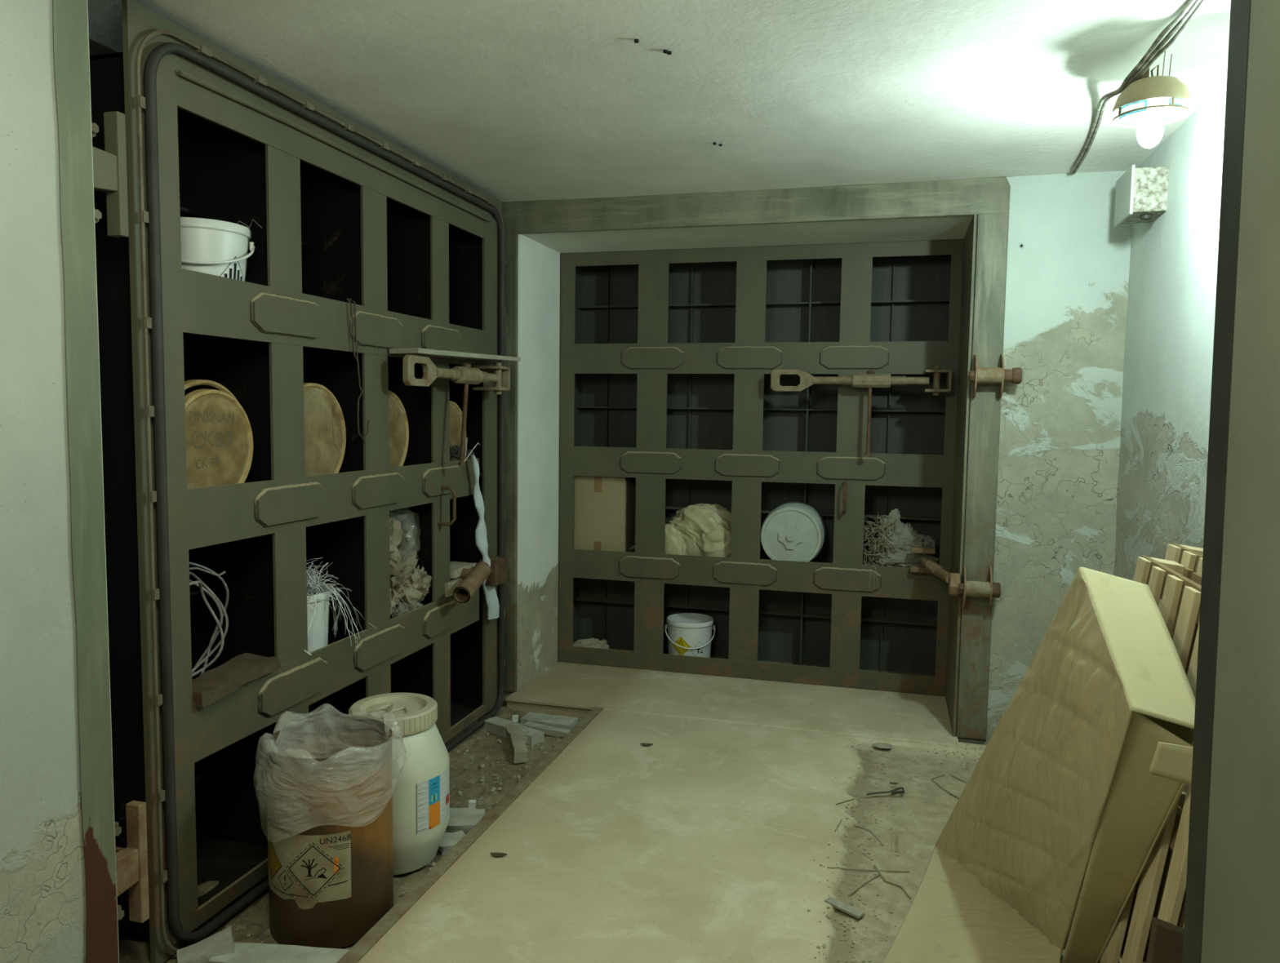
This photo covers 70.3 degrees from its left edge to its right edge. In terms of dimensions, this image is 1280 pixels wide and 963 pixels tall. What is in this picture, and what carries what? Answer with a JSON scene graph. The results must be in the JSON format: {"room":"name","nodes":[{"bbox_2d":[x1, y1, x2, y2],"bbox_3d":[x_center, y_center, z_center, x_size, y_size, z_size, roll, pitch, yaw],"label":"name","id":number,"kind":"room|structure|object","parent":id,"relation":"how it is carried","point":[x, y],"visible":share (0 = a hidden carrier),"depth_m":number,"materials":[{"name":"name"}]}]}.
{"room":"underground bunker","nodes":[
{"label":"underground bunker","id":0,"kind":"room"},
{"bbox_2d":[0,0,119,962],"bbox_3d":[-0.076,0.212,1.653,5.800,3.120,0.670,2,5,15],"label":"wall","id":1,"kind":"structure","parent":0,"point":[43,908],"depth_m":2.16,"materials":[{"name":"paint"}]},
{"bbox_2d":[53,0,118,962],"bbox_3d":[-1.397,0.134,2.296,0.008,2.660,0.100,2,5,15],"label":"trim","id":2,"kind":"structure","parent":1,"relation":"attached to","point":[71,55],"depth_m":2.28,"materials":[{"name":"metal"}]},
{"bbox_2d":[1182,0,1251,962],"bbox_3d":[1.044,0.196,1.652,0.040,2.620,0.102,2,5,15],"label":"trim","id":3,"kind":"structure","parent":1,"relation":"attached to","point":[1240,10],"depth_m":1.63,"materials":[{"name":"white paint"}]},
{"bbox_2d":[1200,0,1279,962],"bbox_3d":[0.954,0.220,1.324,0.039,2.620,0.580,2,5,15],"label":"trim","id":4,"kind":"structure","parent":1,"relation":"attached to","point":[1242,913],"depth_m":1.47,"materials":[{"name":"paint"}]},
{"bbox_2d":[88,38,118,55],"bbox_3d":[-1.529,0.026,3.796,0.100,3.120,2.910,2,5,15],"label":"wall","id":5,"kind":"structure","parent":0,"point":[95,48],"depth_m":2.84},
{"bbox_2d":[89,0,510,962],"bbox_3d":[-1.193,-0.017,3.664,0.568,2.745,2.640,2,5,15],"label":"door","id":6,"kind":"structure","parent":5,"relation":"in","point":[182,126],"depth_m":3.17,"materials":[{"name":"green paint"}]},
{"bbox_2d":[189,562,228,676],"bbox_3d":[-1.435,0.460,2.863,0.108,0.413,0.412,2,5,15],"label":"cable coil","id":7,"kind":"object","parent":6,"relation":"in","point":[199,583],"visible":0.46,"depth_m":2.97,"materials":[{"name":"silver metal"}]},
{"bbox_2d":[184,379,237,400],"bbox_3d":[-1.406,-0.121,2.930,0.032,0.412,0.412,2,5,15],"label":"lid","id":8,"kind":"object","parent":6,"relation":"on","point":[191,385],"visible":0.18,"depth_m":2.90,"materials":[{"name":"brown wood"}]},
{"bbox_2d":[180,217,255,281],"bbox_3d":[-1.441,-0.703,3.001,0.307,0.275,0.306,2,5,15],"label":"bucket","id":9,"kind":"object","parent":6,"relation":"on","point":[215,247],"visible":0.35,"depth_m":2.90,"materials":[{"name":"white plastic"}]},
{"bbox_2d":[237,218,262,228],"bbox_3d":[-1.367,-0.860,3.023,0.210,0.040,0.028,-2,5,-30],"label":"scrap","id":10,"kind":"object","parent":9,"relation":"on","point":[248,227],"visible":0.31,"depth_m":3.06,"materials":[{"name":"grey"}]},
{"bbox_2d":[184,388,253,488],"bbox_3d":[-1.366,-0.104,2.889,0.047,0.378,0.378,2,5,15],"label":"lid","id":11,"kind":"object","parent":6,"relation":"on","point":[220,437],"visible":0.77,"depth_m":2.90,"materials":[{"name":"brown"}]},
{"bbox_2d":[191,653,280,707],"bbox_3d":[-1.333,0.635,2.930,0.138,0.070,0.368,2,5,15],"label":"plank","id":12,"kind":"object","parent":6,"relation":"on","point":[213,685],"visible":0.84,"depth_m":2.91,"materials":[{"name":"brown wood"}]},
{"bbox_2d":[306,585,331,653],"bbox_3d":[-1.335,0.556,3.527,0.264,0.270,0.264,2,5,15],"label":"bucket","id":13,"kind":"object","parent":6,"relation":"on","point":[317,635],"visible":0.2,"depth_m":3.47,"materials":[{"name":"white plastic"}]},
{"bbox_2d":[304,557,376,655],"bbox_3d":[-1.295,0.452,3.549,0.394,0.392,0.511,2,5,15],"label":"paper strips","id":14,"kind":"object","parent":13,"relation":"in","point":[311,579],"visible":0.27,"depth_m":3.54,"materials":[{"name":"grey paper"}]},
{"bbox_2d":[303,382,346,476],"bbox_3d":[-1.242,-0.161,3.433,0.032,0.422,0.422,3,5,15],"label":"lid","id":15,"kind":"object","parent":6,"relation":"on","point":[325,431],"visible":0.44,"depth_m":3.48,"materials":[{"name":"brown"}]},
{"bbox_2d":[346,298,369,439],"bbox_3d":[-1.100,-0.431,3.527,0.043,0.541,0.121,2,5,15],"label":"wire hook","id":16,"kind":"object","parent":6,"relation":"hanging from","point":[349,300],"visible":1,"depth_m":3.49,"materials":[{"name":"brown"}]},
{"bbox_2d":[388,390,408,467],"bbox_3d":[-1.116,-0.192,3.931,0.032,0.412,0.412,4,5,15],"label":"lid","id":17,"kind":"object","parent":6,"relation":"on","point":[398,428],"visible":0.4,"depth_m":4.03,"materials":[{"name":"brown wood"}]},
{"bbox_2d":[389,517,431,619],"bbox_3d":[-1.109,0.392,4.079,0.271,0.510,0.410,2,5,15],"label":"crumpled paper","id":18,"kind":"object","parent":6,"relation":"on","point":[409,584],"visible":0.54,"depth_m":4.05,"materials":[{"name":"beige paper"}]},
{"bbox_2d":[407,525,421,609],"bbox_3d":[-1.106,0.358,4.116,0.271,0.499,0.368,2,5,15],"label":"plastic bag","id":19,"kind":"object","parent":6,"relation":"on","point":[410,544],"visible":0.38,"depth_m":4.25,"materials":[{"name":"beige"}]},
{"bbox_2d":[444,577,462,597],"bbox_3d":[-0.937,0.506,4.397,0.123,0.072,0.176,2,5,15],"label":"brick","id":20,"kind":"object","parent":6,"relation":"on","point":[450,587],"visible":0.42,"depth_m":4.34,"materials":[{"name":"brown concrete"}]},
{"bbox_2d":[449,561,476,578],"bbox_3d":[-0.922,0.437,4.497,0.134,0.048,0.244,2,5,15],"label":"brick","id":21,"kind":"object","parent":20,"relation":"on","point":[455,567],"visible":0.47,"depth_m":4.46,"materials":[{"name":"brown concrete"}]},
{"bbox_2d":[389,347,520,361],"bbox_3d":[-0.823,-0.581,4.196,0.158,0.044,1.019,2,5,15],"label":"board","id":22,"kind":"object","parent":6,"relation":"on","point":[415,351],"visible":1,"depth_m":4.00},
{"bbox_2d":[449,400,466,447],"bbox_3d":[-0.957,-0.215,4.510,0.032,0.372,0.372,4,5,15],"label":"lid","id":23,"kind":"object","parent":6,"relation":"on","point":[455,413],"visible":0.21,"depth_m":4.57,"materials":[{"name":"brown wood"}]},
{"bbox_2d":[449,444,474,461],"bbox_3d":[-0.932,-0.104,4.545,0.196,0.167,0.310,2,5,15],"label":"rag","id":24,"kind":"object","parent":6,"relation":"on","point":[455,451],"visible":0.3,"depth_m":4.51,"materials":[{"name":"grey fabric"}]},
{"bbox_2d":[464,437,479,462],"bbox_3d":[-0.827,-0.159,4.472,0.028,0.118,0.233,2,5,14],"label":"string","id":25,"kind":"object","parent":6,"relation":"hanging from","point":[466,440],"visible":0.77,"depth_m":4.42,"materials":[{"name":"beige"}]},
{"bbox_2d":[471,454,499,619],"bbox_3d":[-0.786,0.290,4.598,0.053,0.862,0.283,2,5,15],"label":"strip","id":26,"kind":"object","parent":6,"relation":"hanging from","point":[490,593],"visible":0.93,"depth_m":4.56,"materials":[{"name":"white fabric"}]},
{"bbox_2d":[118,662,1124,962],"bbox_3d":[0.279,1.426,3.793,3.480,0.276,3.440,2,5,15],"label":"floor","id":27,"kind":"structure","parent":0,"point":[701,843],"depth_m":3.50,"materials":[{"name":"beige concrete"}]},
{"bbox_2d":[176,926,235,962],"bbox_3d":[-1.285,1.399,2.696,0.158,0.089,0.087,-1,5,-26],"label":"concrete slab","id":28,"kind":"object","parent":27,"relation":"on","point":[221,943],"visible":0.96,"depth_m":2.68,"materials":[{"name":"grey concrete"}]},
{"bbox_2d":[208,942,349,962],"bbox_3d":[-1.042,1.418,2.679,0.431,0.050,0.107,1,4,6],"label":"concrete slab","id":29,"kind":"object","parent":27,"relation":"on","point":[245,953],"visible":0.72,"depth_m":2.69,"materials":[{"name":"grey concrete"}]},
{"bbox_2d":[266,716,393,948],"bbox_3d":[-0.995,1.089,2.924,0.454,0.650,0.438,-4,6,-45],"label":"drum","id":30,"kind":"object","parent":27,"relation":"on","point":[330,780],"visible":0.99,"depth_m":2.77,"materials":[{"name":"brown"}]},
{"bbox_2d":[348,692,449,875],"bbox_3d":[-0.899,1.098,3.328,0.397,0.572,0.396,2,5,15],"label":"keg","id":31,"kind":"object","parent":27,"relation":"on","point":[420,754],"visible":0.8,"depth_m":3.21,"materials":[{"name":"plastic"}]},
{"bbox_2d":[225,711,581,943],"bbox_3d":[-0.835,1.364,3.712,0.505,0.050,2.546,2,5,15],"label":"crumbs","id":32,"kind":"object","parent":27,"relation":"on","point":[493,789],"visible":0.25,"depth_m":4.09,"materials":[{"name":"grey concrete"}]},
{"bbox_2d":[438,830,466,855],"bbox_3d":[-0.718,1.377,3.470,0.124,0.045,0.118,-2,5,-31],"label":"concrete slab","id":33,"kind":"object","parent":27,"relation":"on","point":[449,840],"visible":0.45,"depth_m":3.45,"materials":[{"name":"grey concrete"}]},
{"bbox_2d":[444,807,485,833],"bbox_3d":[-0.713,1.360,3.643,0.172,0.042,0.162,1,4,0],"label":"concrete slab","id":34,"kind":"object","parent":27,"relation":"on","point":[464,819],"visible":0.57,"depth_m":3.63,"materials":[{"name":"grey concrete"}]},
{"bbox_2d":[336,706,603,962],"bbox_3d":[-0.568,1.361,3.631,0.052,0.109,2.630,2,5,15],"label":"trim","id":35,"kind":"structure","parent":27,"relation":"on","point":[370,939],"depth_m":3.25,"materials":[{"name":"concrete"}]},
{"bbox_2d":[468,800,475,808],"bbox_3d":[-0.698,1.343,3.785,0.031,0.026,0.026,1,4,-1],"label":"stone","id":36,"kind":"object","parent":27,"relation":"on","point":[472,803],"visible":0.98,"depth_m":3.77,"materials":[{"name":"white stone"}]},
{"bbox_2d":[490,852,506,857],"bbox_3d":[-0.507,1.336,3.259,0.060,0.009,0.023,2,5,15],"label":"dry leaf","id":37,"kind":"object","parent":27,"relation":"on","point":[495,854],"visible":1,"depth_m":3.26,"materials":[{"name":"brown plant"}]},
{"bbox_2d":[483,716,544,746],"bbox_3d":[-0.646,1.272,4.640,0.361,0.060,0.091,4,6,39],"label":"concrete slab","id":38,"kind":"object","parent":27,"relation":"on","point":[496,726],"visible":0.83,"depth_m":4.64,"materials":[{"name":"grey concrete"}]},
{"bbox_2d":[511,715,518,722],"bbox_3d":[-0.660,1.253,4.811,0.031,0.032,0.027,0,4,-4],"label":"stone","id":39,"kind":"object","parent":27,"relation":"on","point":[515,717],"visible":0.94,"depth_m":4.80,"materials":[{"name":"white stone"}]},
{"bbox_2d":[505,724,528,763],"bbox_3d":[-0.599,1.280,4.441,0.076,0.064,0.366,0,5,-14],"label":"concrete slab","id":40,"kind":"object","parent":27,"relation":"on","point":[514,735],"visible":1,"depth_m":4.38,"materials":[{"name":"grey concrete"}]},
{"bbox_2d":[522,730,528,744],"bbox_3d":[-0.589,1.274,4.518,0.073,0.061,0.056,0,4,-4],"label":"stone","id":41,"kind":"object","parent":27,"relation":"on","point":[525,733],"visible":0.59,"depth_m":4.50,"materials":[{"name":"concrete"}]},
{"bbox_2d":[522,721,571,737],"bbox_3d":[-0.465,1.278,4.661,0.305,0.040,0.056,3,5,29],"label":"concrete slab","id":42,"kind":"object","parent":27,"relation":"on","point":[549,731],"visible":0.58,"depth_m":4.64,"materials":[{"name":"grey concrete"}]},
{"bbox_2d":[520,711,578,729],"bbox_3d":[-0.479,1.266,4.798,0.288,0.038,0.126,2,5,18],"label":"concrete slab","id":43,"kind":"object","parent":27,"relation":"on","point":[554,721],"visible":0.88,"depth_m":4.79,"materials":[{"name":"grey concrete"}]},
{"bbox_2d":[640,742,653,746],"bbox_3d":[0.032,1.258,4.352,0.060,0.009,0.023,2,5,15],"label":"dry leaf","id":44,"kind":"object","parent":27,"relation":"on","point":[642,744],"visible":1,"depth_m":4.35,"materials":[{"name":"brown plant"}]},
{"bbox_2d":[824,896,864,919],"bbox_3d":[0.664,1.385,2.956,0.035,0.008,0.130,-3,6,-43],"label":"wood sliver","id":45,"kind":"object","parent":27,"relation":"on","point":[837,904],"visible":1,"depth_m":2.95,"materials":[{"name":"beige wood"}]},
{"bbox_2d":[835,798,854,804],"bbox_3d":[0.847,1.321,3.753,0.106,0.005,0.005,-2,5,-33],"label":"twig","id":46,"kind":"object","parent":27,"relation":"on","point":[852,798],"visible":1,"depth_m":3.75,"materials":[{"name":"wood"}]},
{"bbox_2d":[848,873,879,895],"bbox_3d":[0.772,1.383,3.124,0.005,0.006,0.206,5,6,44],"label":"twig","id":47,"kind":"object","parent":27,"relation":"on","point":[877,874],"visible":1,"depth_m":3.12,"materials":[{"name":"wood"}]},
{"bbox_2d":[826,866,909,872],"bbox_3d":[0.805,1.369,3.212,0.292,0.020,0.014,1,4,-1],"label":"twig","id":48,"kind":"object","parent":27,"relation":"on","point":[827,867],"visible":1,"depth_m":3.21,"materials":[{"name":"wood"}]},
{"bbox_2d":[854,825,884,846],"bbox_3d":[0.891,1.355,3.490,0.037,0.010,0.172,-1,5,-25],"label":"twig","id":49,"kind":"object","parent":27,"relation":"on","point":[855,825],"visible":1,"depth_m":3.51,"materials":[{"name":"wood"}]},
{"bbox_2d":[872,742,893,748],"bbox_3d":[1.172,1.275,4.389,0.094,0.008,0.076,2,5,15],"label":"mud patch","id":50,"kind":"object","parent":27,"relation":"on","point":[881,745],"visible":1,"depth_m":4.38,"materials":[{"name":"brown soil"}]},
{"bbox_2d":[866,786,904,795],"bbox_3d":[1.039,1.310,3.850,0.172,0.018,0.045,0,4,-4],"label":"metal clip","id":51,"kind":"object","parent":27,"relation":"on","point":[893,791],"visible":1,"depth_m":3.83,"materials":[{"name":"grey metal"}]},
{"bbox_2d":[874,864,911,898],"bbox_3d":[0.863,1.380,3.140,0.039,0.010,0.225,-1,5,-22],"label":"twig","id":52,"kind":"object","parent":27,"relation":"on","point":[885,880],"visible":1,"depth_m":3.12,"materials":[{"name":"wood"}]},
{"bbox_2d":[803,736,985,962],"bbox_3d":[1.174,1.390,3.200,1.149,0.053,2.703,2,5,15],"label":"crumbs","id":53,"kind":"object","parent":27,"relation":"on","point":[953,753],"visible":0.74,"depth_m":3.35,"materials":[{"name":"brown concrete"}]},
{"bbox_2d":[930,774,959,799],"bbox_3d":[1.336,1.327,3.904,0.083,0.008,0.351,0,4,-3],"label":"twig","id":54,"kind":"object","parent":27,"relation":"on","point":[942,775],"visible":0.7,"depth_m":3.95,"materials":[{"name":"wood"}]},
{"bbox_2d":[951,774,967,783],"bbox_3d":[1.420,1.325,3.962,0.036,0.010,0.242,0,4,-3],"label":"twig","id":55,"kind":"object","parent":27,"relation":"on","point":[951,775],"visible":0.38,"depth_m":4.03,"materials":[{"name":"wood"}]},
{"bbox_2d":[882,566,1195,962],"bbox_3d":[1.057,0.830,2.568,0.699,1.176,1.150,2,5,15],"label":"carton","id":56,"kind":"object","parent":27,"relation":"on","point":[1046,843],"visible":1,"depth_m":2.49,"materials":[{"name":"cardboard"}]},
{"bbox_2d":[1097,555,1201,962],"bbox_3d":[1.422,0.855,2.438,0.297,1.169,1.120,2,5,15],"label":"wooden planks","id":57,"kind":"object","parent":27,"relation":"on","point":[1159,892],"visible":0.23,"depth_m":2.36,"materials":[{"name":"brown wood"}]},
{"bbox_2d":[1146,916,1183,962],"bbox_3d":[1.082,1.190,1.907,0.115,0.559,0.030,2,5,15],"label":"board","id":58,"kind":"object","parent":27,"relation":"on","point":[1166,939],"visible":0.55,"depth_m":1.88,"materials":[{"name":"brown wood"}]},
{"bbox_2d":[1158,542,1203,610],"bbox_3d":[1.598,0.830,2.596,0.280,1.183,1.120,2,5,15],"label":"pallet","id":59,"kind":"object","parent":27,"relation":"on","point":[1191,557],"visible":0.12,"depth_m":2.95,"materials":[{"name":"brown wood"}]},
{"bbox_2d":[87,0,1231,202],"bbox_3d":[0.154,-1.351,2.950,3.700,0.011,3.550,2,5,15],"label":"ceiling","id":60,"kind":"structure","parent":0,"point":[516,100],"depth_m":3.06,"materials":[{"name":"paint"}]},
{"bbox_2d":[1069,0,1195,174],"bbox_3d":[1.554,-1.278,2.868,0.128,0.093,2.720,2,5,15],"label":"cable","id":61,"kind":"object","parent":60,"relation":"attached to","point":[1191,2],"visible":1,"depth_m":2.79,"materials":[{"name":"black rubber"}]},
{"bbox_2d":[1072,0,1201,174],"bbox_3d":[1.567,-1.278,2.864,0.128,0.093,2.720,2,5,15],"label":"cable","id":62,"kind":"object","parent":60,"relation":"attached to","point":[1197,2],"visible":0.93,"depth_m":2.77,"materials":[{"name":"black rubber"}]},
{"bbox_2d":[1112,51,1191,148],"bbox_3d":[1.579,-1.177,2.806,0.214,0.288,0.214,2,5,15],"label":"ceiling lamp","id":63,"kind":"object","parent":60,"relation":"hanging from","point":[1148,99],"visible":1,"depth_m":2.77,"materials":[{"name":"metal"}]},
{"bbox_2d":[1142,107,1160,118],"bbox_3d":[1.579,-1.178,2.806,0.056,0.105,0.056,2,5,15],"label":"socket","id":64,"kind":"object","parent":63,"relation":"attached to","point":[1153,113],"depth_m":2.79,"materials":[{"name":"white plastic"}]},
{"bbox_2d":[1131,0,1207,83],"bbox_3d":[1.425,-1.228,2.203,0.074,0.093,1.365,2,5,12],"label":"cable","id":65,"kind":"object","parent":60,"relation":"attached to","point":[1202,3],"visible":0.86,"depth_m":2.60,"materials":[{"name":"black rubber"}]},
{"bbox_2d":[502,170,1131,745],"bbox_3d":[0.777,-0.060,5.287,3.760,3.120,1.210,2,5,15],"label":"wall","id":66,"kind":"structure","parent":0,"point":[1067,286],"depth_m":4.30,"materials":[{"name":"paint"}]},
{"bbox_2d":[517,215,973,691],"bbox_3d":[0.539,-0.066,5.054,2.353,2.562,0.633,2,5,15],"label":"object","id":67,"kind":"structure","parent":66,"relation":"attached to","point":[539,254],"depth_m":5.21,"materials":[{"name":"paint"}]},
{"bbox_2d":[502,177,1010,234],"bbox_3d":[0.465,-1.393,4.636,2.652,0.172,0.024,2,5,15],"label":"trim","id":68,"kind":"structure","parent":66,"relation":"attached to","point":[979,196],"depth_m":4.58,"materials":[{"name":"green paint"}]},
{"bbox_2d":[504,213,1008,740],"bbox_3d":[0.448,-0.043,4.743,2.652,2.562,0.022,2,5,15],"label":"trim","id":69,"kind":"structure","parent":66,"relation":"attached to","point":[992,234],"depth_m":4.44,"materials":[{"name":"green paint"}]},
{"bbox_2d":[558,239,963,696],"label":"door","id":70,"kind":"structure","parent":66,"relation":"in","point":[749,382],"depth_m":5.51,"materials":[{"name":"green paint"}]},
{"bbox_2d":[573,637,608,666],"bbox_3d":[-0.323,1.098,5.855,0.313,0.178,0.179,2,5,15],"label":"rubble heap","id":71,"kind":"object","parent":70,"relation":"on","point":[591,642],"visible":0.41,"depth_m":5.82,"materials":[{"name":"beige stone"}]},
{"bbox_2d":[573,475,635,552],"bbox_3d":[-0.217,0.223,5.832,0.335,0.537,0.307,2,5,15],"label":"cardboard box","id":72,"kind":"object","parent":70,"relation":"on","point":[604,509],"visible":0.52,"depth_m":5.69,"materials":[{"name":"brown cardboard"}]},
{"bbox_2d":[628,545,635,551],"bbox_3d":[-0.019,0.447,5.662,0.106,0.106,0.023,2,5,15],"label":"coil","id":73,"kind":"object","parent":70,"relation":"on","point":[633,546],"visible":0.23,"depth_m":5.66,"materials":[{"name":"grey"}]},
{"bbox_2d":[664,613,715,657],"bbox_3d":[0.315,1.001,5.723,0.314,0.285,0.305,2,5,15],"label":"bucket","id":74,"kind":"object","parent":70,"relation":"on","point":[690,634],"visible":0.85,"depth_m":5.62,"materials":[{"name":"white plastic"}]},
{"bbox_2d":[673,636,706,655],"bbox_3d":[0.307,1.025,5.616,0.209,0.143,0.050,1,4,3],"label":"print","id":75,"kind":"object","parent":74,"relation":"attached to","point":[682,646],"depth_m":5.60,"materials":[{"name":"white"}]},
{"bbox_2d":[664,503,731,557],"bbox_3d":[0.375,0.356,5.629,0.555,0.444,0.242,2,5,15],"label":"sack","id":76,"kind":"object","parent":70,"relation":"on","point":[699,529],"visible":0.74,"depth_m":5.56,"materials":[{"name":"beige fabric"}]},
{"bbox_2d":[760,501,826,562],"bbox_3d":[0.931,0.317,5.518,0.376,0.376,0.349,2,5,15],"label":"keg","id":77,"kind":"object","parent":70,"relation":"on","point":[794,531],"visible":0.95,"depth_m":5.37,"materials":[{"name":"plastic"}]},
{"bbox_2d":[862,513,903,589],"bbox_3d":[1.383,0.395,5.296,0.309,0.428,0.232,2,5,15],"label":"straw","id":78,"kind":"object","parent":70,"relation":"on","point":[878,544],"visible":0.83,"depth_m":5.26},
{"bbox_2d":[872,508,939,567],"bbox_3d":[1.555,0.373,5.327,0.372,0.434,0.273,2,5,15],"label":"sack","id":79,"kind":"object","parent":70,"relation":"in","point":[903,542],"visible":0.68,"depth_m":5.26,"materials":[{"name":"grey fabric"}]},
{"bbox_2d":[945,213,977,737],"bbox_3d":[1.665,-0.024,4.737,0.012,2.556,0.655,2,5,15],"label":"trim","id":80,"kind":"structure","parent":66,"relation":"attached to","point":[969,240],"depth_m":4.62,"materials":[{"name":"green paint"}]},
{"bbox_2d":[958,564,1000,608],"bbox_3d":[1.636,0.517,4.393,0.190,0.210,0.103,2,5,15],"label":"bracket","id":81,"kind":"object","parent":66,"relation":"attached to","point":[989,589],"visible":1,"depth_m":4.36,"materials":[{"name":"metal"}]},
{"bbox_2d":[968,354,1022,398],"bbox_3d":[1.679,-0.500,4.304,0.230,0.210,0.105,2,5,15],"label":"bracket","id":82,"kind":"object","parent":66,"relation":"attached to","point":[999,375],"visible":1,"depth_m":4.27,"materials":[{"name":"metal"}]},
{"bbox_2d":[1113,79,1226,580],"bbox_3d":[1.804,0.116,2.684,0.021,3.000,3.500,2,5,15],"label":"wall","id":83,"kind":"structure","parent":0,"point":[1169,341],"depth_m":3.50,"materials":[{"name":"paint"}]},
{"bbox_2d":[1114,164,1168,227],"bbox_3d":[2.076,-1.178,3.766,0.140,0.202,0.270,2,5,15],"label":"junction box","id":84,"kind":"object","parent":83,"relation":"attached to","point":[1141,193],"visible":1,"depth_m":3.66,"materials":[{"name":"paint"}]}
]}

